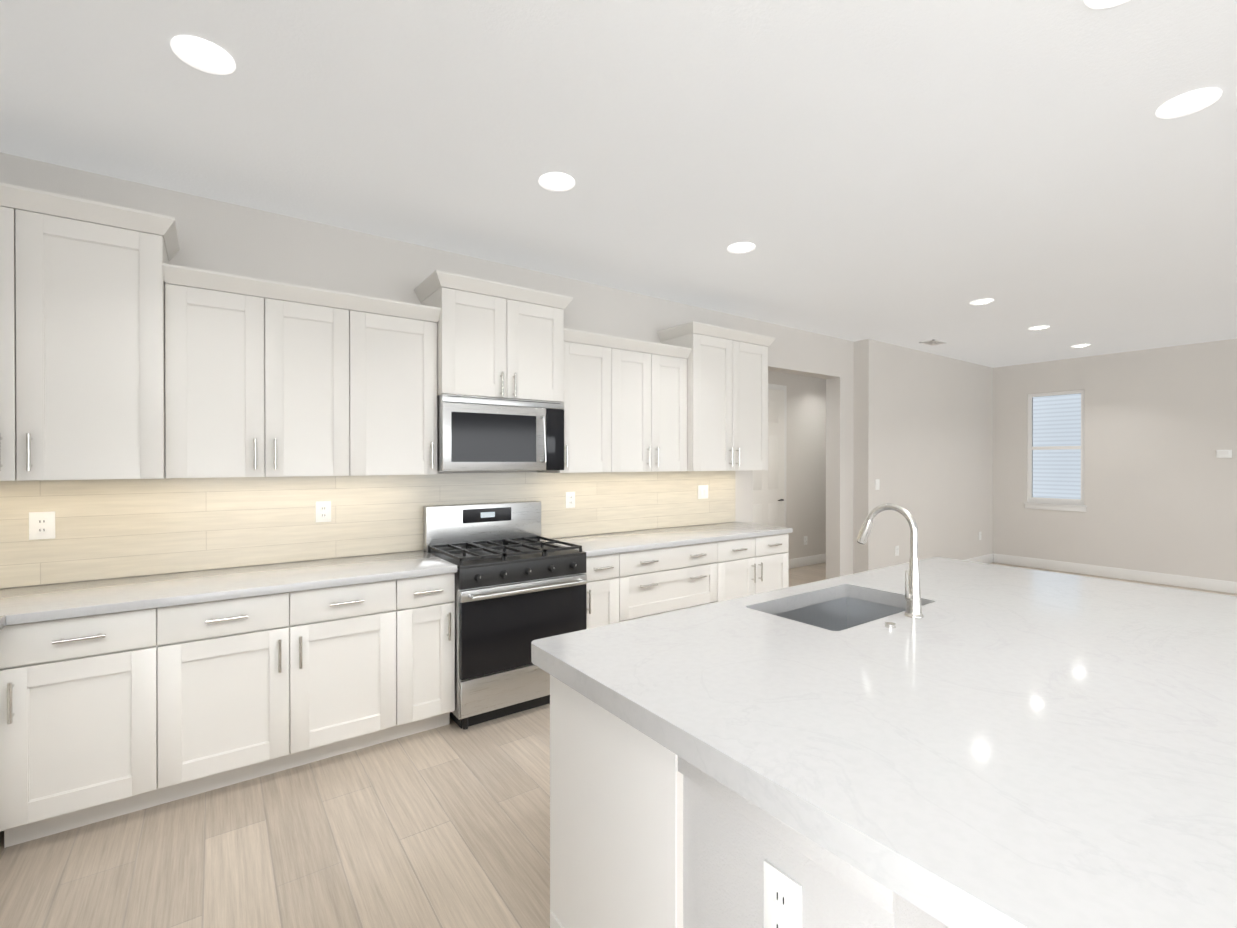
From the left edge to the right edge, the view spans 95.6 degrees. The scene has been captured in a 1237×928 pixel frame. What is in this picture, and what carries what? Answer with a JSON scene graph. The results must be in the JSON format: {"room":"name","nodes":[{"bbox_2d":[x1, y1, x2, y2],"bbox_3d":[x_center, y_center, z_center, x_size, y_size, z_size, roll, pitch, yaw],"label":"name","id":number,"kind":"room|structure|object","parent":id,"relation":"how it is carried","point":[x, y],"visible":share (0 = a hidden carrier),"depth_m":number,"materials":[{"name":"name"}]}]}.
{"room":"kitchen","nodes":[
{"label":"kitchen","id":0,"kind":"room"},
{"bbox_2d":[0,562,1236,927],"bbox_3d":[2.713,1.494,3.111,10.800,0.060,8.200,0,0,-36],"label":"floor","id":1,"kind":"structure","parent":0,"point":[446,826],"depth_m":2.13,"materials":[{"name":"brown wood"}]},
{"bbox_2d":[0,606,159,847],"bbox_3d":[-2.271,1.029,2.408,0.478,0.875,0.679,0,0,-36],"label":"base cabinet","id":2,"kind":"object","parent":1,"relation":"on","point":[120,696],"depth_m":2.20,"materials":[{"name":"paint"}]},
{"bbox_2d":[0,614,7,629],"bbox_3d":[-1.949,0.578,1.122,0.612,0.039,1.861,0,0,-36],"label":"countertop","id":3,"kind":"structure","parent":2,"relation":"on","point":[3,617],"depth_m":2.04,"materials":[{"name":"white stone"}]},
{"bbox_2d":[160,582,399,803],"bbox_3d":[-1.711,1.027,2.859,0.958,0.875,0.604,0,0,-36],"label":"base cabinet","id":4,"kind":"object","parent":1,"relation":"on","point":[251,688],"depth_m":2.58,"materials":[{"name":"paint"}]},
{"bbox_2d":[0,550,456,621],"bbox_3d":[-1.995,0.571,2.629,2.302,0.039,0.641,0,0,-36],"label":"countertop","id":5,"kind":"structure","parent":4,"relation":"on","point":[190,588],"depth_m":2.59,"materials":[{"name":"white stone"}]},
{"bbox_2d":[400,574,454,737],"bbox_3d":[-1.197,1.026,3.229,0.308,0.875,0.604,0,0,-36],"label":"base cabinet","id":6,"kind":"object","parent":1,"relation":"on","point":[427,605],"depth_m":3.00,"materials":[{"name":"paint"}]},
{"bbox_2d":[424,501,586,729],"bbox_3d":[-0.696,0.864,3.495,0.809,1.195,0.728,0,0,-36],"label":"range","id":7,"kind":"object","parent":1,"relation":"on","point":[520,586],"visible":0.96,"depth_m":3.26,"materials":[{"name":"silver metal"}]},
{"bbox_2d":[585,554,623,628],"bbox_3d":[-0.291,1.023,3.884,0.296,0.875,0.604,0,0,-36],"label":"base cabinet","id":8,"kind":"object","parent":1,"relation":"on","point":[605,574],"depth_m":3.66,"materials":[{"name":"paint"}]},
{"bbox_2d":[624,542,719,620],"bbox_3d":[0.204,1.021,4.242,0.926,0.875,0.604,0,0,-36],"label":"base cabinet","id":9,"kind":"object","parent":1,"relation":"on","point":[675,578],"depth_m":3.99,"materials":[{"name":"paint"}]},
{"bbox_2d":[541,522,791,557],"bbox_3d":[0.442,0.563,4.390,2.080,0.039,0.641,0,0,-36],"label":"countertop","id":10,"kind":"structure","parent":9,"relation":"on","point":[628,542],"depth_m":4.21,"materials":[{"name":"white stone"}]},
{"bbox_2d":[542,669,942,927],"bbox_3d":[1.138,1.042,2.068,2.592,0.853,1.120,0,0,-36],"label":"kitchen island","id":11,"kind":"object","parent":1,"relation":"on","point":[639,836],"depth_m":1.29,"materials":[{"name":"paint"}]},
{"bbox_2d":[531,557,1236,927],"bbox_3d":[1.246,0.585,1.918,2.670,0.060,1.530,0,0,-36],"label":"island countertop","id":12,"kind":"structure","parent":11,"relation":"on","point":[1033,748],"depth_m":1.20,"materials":[{"name":"white stone"}]},
{"bbox_2d":[779,593,905,628],"bbox_3d":[0.887,0.702,2.220,0.712,0.201,0.412,0,0,-36],"label":"sink","id":13,"kind":"object","parent":12,"relation":"in","point":[836,611],"depth_m":2.50,"materials":[{"name":"grey metal"}]},
{"bbox_2d":[857,503,923,617],"bbox_3d":[1.008,0.351,2.109,0.093,0.406,0.253,0,0,-36],"label":"faucet","id":14,"kind":"object","parent":12,"relation":"on","point":[913,594],"visible":1,"depth_m":2.03,"materials":[{"name":"silver metal"}]},
{"bbox_2d":[720,534,788,600],"bbox_3d":[0.926,1.019,4.763,0.854,0.875,0.604,0,0,-36],"label":"base cabinet","id":15,"kind":"object","parent":1,"relation":"on","point":[748,566],"depth_m":4.50,"materials":[{"name":"paint"}]},
{"bbox_2d":[0,152,1236,588],"bbox_3d":[2.713,0.039,3.104,10.800,2.850,8.200,0,0,-36],"label":"wall","id":16,"kind":"structure","parent":0,"point":[934,444],"depth_m":6.58,"materials":[{"name":"paint"}]},
{"bbox_2d":[0,202,171,480],"bbox_3d":[-2.530,-0.478,2.402,0.920,1.091,0.394,0,0,-36],"label":"upper cabinet","id":17,"kind":"object","parent":16,"relation":"attached to","point":[127,351],"depth_m":2.36,"materials":[{"name":"paint"}]},
{"bbox_2d":[168,278,351,477],"bbox_3d":[-1.860,-0.383,2.927,0.776,0.895,0.329,0,0,-36],"label":"upper cabinet","id":18,"kind":"object","parent":16,"relation":"attached to","point":[260,385],"depth_m":2.77,"materials":[{"name":"paint"}]},
{"bbox_2d":[0,471,734,587],"bbox_3d":[-1.013,0.303,3.739,5.199,0.486,0.009,0,0,-36],"label":"tile backsplash","id":19,"kind":"structure","parent":16,"relation":"attached to","point":[110,528],"depth_m":3.10,"materials":[{"name":"beige tile"}]},
{"bbox_2d":[29,511,54,539],"bbox_3d":[-2.632,0.281,2.559,0.085,0.125,0.008,0,0,-36],"label":"outlet","id":20,"kind":"object","parent":19,"relation":"attached to","point":[41,525],"visible":1,"depth_m":2.56,"materials":[{"name":"plastic"}]},
{"bbox_2d":[316,501,330,522],"bbox_3d":[-1.701,0.275,3.231,0.080,0.120,0.008,0,0,-36],"label":"outlet","id":21,"kind":"object","parent":19,"relation":"attached to","point":[323,511],"visible":1,"depth_m":3.23,"materials":[{"name":"plastic"}]},
{"bbox_2d":[566,492,574,507],"bbox_3d":[-0.360,0.269,4.200,0.080,0.120,0.008,0,0,-36],"label":"outlet","id":22,"kind":"object","parent":19,"relation":"attached to","point":[570,499],"visible":1,"depth_m":4.20,"materials":[{"name":"plastic"}]},
{"bbox_2d":[698,485,707,498],"bbox_3d":[0.757,0.250,5.005,0.126,0.120,0.010,0,0,-36],"label":"light switch","id":23,"kind":"object","parent":19,"relation":"attached to","point":[702,491],"visible":1,"depth_m":5.00,"materials":[{"name":"plastic"}]},
{"bbox_2d":[352,306,436,475],"bbox_3d":[-1.353,-0.384,3.293,0.475,0.895,0.329,0,0,-36],"label":"upper cabinet","id":24,"kind":"object","parent":16,"relation":"attached to","point":[394,400],"depth_m":3.16,"materials":[{"name":"paint"}]},
{"bbox_2d":[416,282,567,405],"bbox_3d":[-0.809,-0.720,3.644,0.816,0.618,0.394,0,0,-36],"label":"upper cabinet","id":25,"kind":"object","parent":16,"relation":"attached to","point":[488,345],"depth_m":3.45,"materials":[{"name":"paint"}]},
{"bbox_2d":[437,394,563,470],"bbox_3d":[-0.790,-0.183,3.621,0.811,0.449,0.457,0,0,-36],"label":"microwave","id":26,"kind":"object","parent":25,"relation":"attached to","point":[476,433],"visible":0.98,"depth_m":3.44,"materials":[{"name":"silver metal"}]},
{"bbox_2d":[537,338,615,472],"bbox_3d":[-0.321,-0.388,4.038,0.432,0.895,0.329,0,0,-36],"label":"upper cabinet","id":27,"kind":"object","parent":16,"relation":"attached to","point":[590,412],"depth_m":3.93,"materials":[{"name":"paint"}]},
{"bbox_2d":[616,346,687,471],"bbox_3d":[0.153,-0.389,4.381,0.737,0.895,0.329,0,0,-36],"label":"upper cabinet","id":28,"kind":"object","parent":16,"relation":"attached to","point":[652,388],"depth_m":4.24,"materials":[{"name":"paint"}]},
{"bbox_2d":[660,330,768,470],"bbox_3d":[0.839,-0.489,4.835,0.904,1.091,0.394,0,0,-36],"label":"upper cabinet","id":29,"kind":"object","parent":16,"relation":"attached to","point":[728,377],"depth_m":4.63,"materials":[{"name":"paint"}]},
{"bbox_2d":[753,384,786,526],"bbox_3d":[1.926,0.190,7.354,0.940,2.510,0.085,0,0,-36],"label":"hall door","id":30,"kind":"structure","parent":16,"relation":"in","point":[769,496],"depth_m":7.47,"materials":[{"name":"paint"}]},
{"bbox_2d":[789,553,825,568],"bbox_3d":[3.489,1.374,8.534,2.870,0.130,0.013,0,0,-36],"label":"baseboard","id":31,"kind":"structure","parent":16,"relation":"attached to","point":[821,558],"depth_m":7.94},
{"bbox_2d":[875,479,879,489],"bbox_3d":[2.949,0.233,6.377,0.080,0.120,0.010,0,0,-36],"label":"light switch","id":32,"kind":"object","parent":16,"relation":"attached to","point":[877,484],"visible":1,"depth_m":6.37,"materials":[{"name":"plastic"}]},
{"bbox_2d":[895,545,898,555],"bbox_3d":[3.300,1.028,6.635,0.080,0.120,0.008,0,0,-36],"label":"outlet","id":33,"kind":"object","parent":16,"relation":"attached to","point":[896,550],"visible":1,"depth_m":6.63,"materials":[{"name":"plastic"}]},
{"bbox_2d":[965,553,993,562],"bbox_3d":[4.133,1.380,7.234,3.308,0.130,0.017,0,0,-36],"label":"baseboard","id":34,"kind":"structure","parent":16,"relation":"attached to","point":[988,558],"depth_m":8.03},
{"bbox_2d":[1024,389,1086,511],"bbox_3d":[5.950,-0.177,7.630,0.100,1.610,0.700,0,0,-36],"label":"window","id":35,"kind":"structure","parent":16,"relation":"in","point":[1056,433],"depth_m":7.63,"materials":[{"name":"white glass"}]},
{"bbox_2d":[994,554,1236,593],"bbox_3d":[7.425,1.388,5.538,0.015,0.130,6.620,0,0,-36],"label":"baseboard","id":36,"kind":"structure","parent":16,"relation":"attached to","point":[1183,581],"depth_m":7.03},
{"bbox_2d":[1216,450,1231,457],"bbox_3d":[6.842,-0.116,6.332,0.024,0.090,0.120,0,0,-36],"label":"thermostat","id":37,"kind":"object","parent":16,"relation":"attached to","point":[1223,453],"visible":1,"depth_m":6.33,"materials":[{"name":"plastic"}]},
{"bbox_2d":[0,0,1236,367],"bbox_3d":[2.713,-1.426,3.098,10.800,0.080,8.200,0,0,-36],"label":"ceiling","id":38,"kind":"structure","parent":0,"point":[910,174],"depth_m":2.40,"materials":[{"name":"paint"}]},
{"bbox_2d":[171,35,235,74],"bbox_3d":[-1.399,-1.377,1.892,0.176,0.008,0.176,0,0,-36],"label":"recessed light","id":39,"kind":"object","parent":38,"relation":"in","point":[203,55],"visible":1,"depth_m":1.89,"materials":[{"name":"white plastic"}]},
{"bbox_2d":[539,172,574,190],"bbox_3d":[-0.302,-1.381,2.746,0.176,0.008,0.176,0,0,-36],"label":"recessed light","id":40,"kind":"object","parent":38,"relation":"in","point":[554,181],"visible":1,"depth_m":2.74,"materials":[{"name":"white plastic"}]},
{"bbox_2d":[727,242,754,253],"bbox_3d":[0.788,-1.384,3.595,0.176,0.008,0.176,0,0,-36],"label":"recessed light","id":41,"kind":"object","parent":38,"relation":"in","point":[741,247],"visible":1,"depth_m":3.59,"materials":[{"name":"white plastic"}]},
{"bbox_2d":[919,340,945,345],"bbox_3d":[3.620,-1.397,6.454,0.300,0.008,0.160,0,0,-36],"label":"ceiling vent","id":42,"kind":"object","parent":38,"relation":"in","point":[932,342],"visible":0.98,"depth_m":6.43,"materials":[{"name":"grey metal"}]},
{"bbox_2d":[970,299,993,304],"bbox_3d":[3.118,-1.390,4.809,0.176,0.008,0.176,0,0,-36],"label":"recessed light","id":43,"kind":"object","parent":38,"relation":"in","point":[981,301],"visible":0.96,"depth_m":4.80,"materials":[{"name":"white plastic"}]},
{"bbox_2d":[1028,325,1049,329],"bbox_3d":[4.307,-1.394,5.741,0.176,0.008,0.176,0,0,-36],"label":"recessed light","id":44,"kind":"object","parent":38,"relation":"in","point":[1038,327],"visible":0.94,"depth_m":5.73,"materials":[{"name":"white plastic"}]},
{"bbox_2d":[1071,344,1089,347],"bbox_3d":[5.467,-1.398,6.628,0.176,0.008,0.176,0,0,-36],"label":"recessed light","id":45,"kind":"object","parent":38,"relation":"in","point":[1080,345],"visible":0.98,"depth_m":6.62,"materials":[{"name":"white plastic"}]},
{"bbox_2d":[1084,0,1128,8],"bbox_3d":[1.448,-1.375,1.604,0.176,0.008,0.176,0,0,-36],"label":"recessed light","id":46,"kind":"object","parent":38,"relation":"in","point":[1098,4],"visible":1,"depth_m":1.67,"materials":[{"name":"white plastic"}]},
{"bbox_2d":[1156,88,1220,118],"bbox_3d":[2.180,-1.378,2.145,0.176,0.008,0.176,0,0,-36],"label":"recessed light","id":47,"kind":"object","parent":38,"relation":"in","point":[1188,103],"visible":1,"depth_m":2.14,"materials":[{"name":"white plastic"}]}
]}

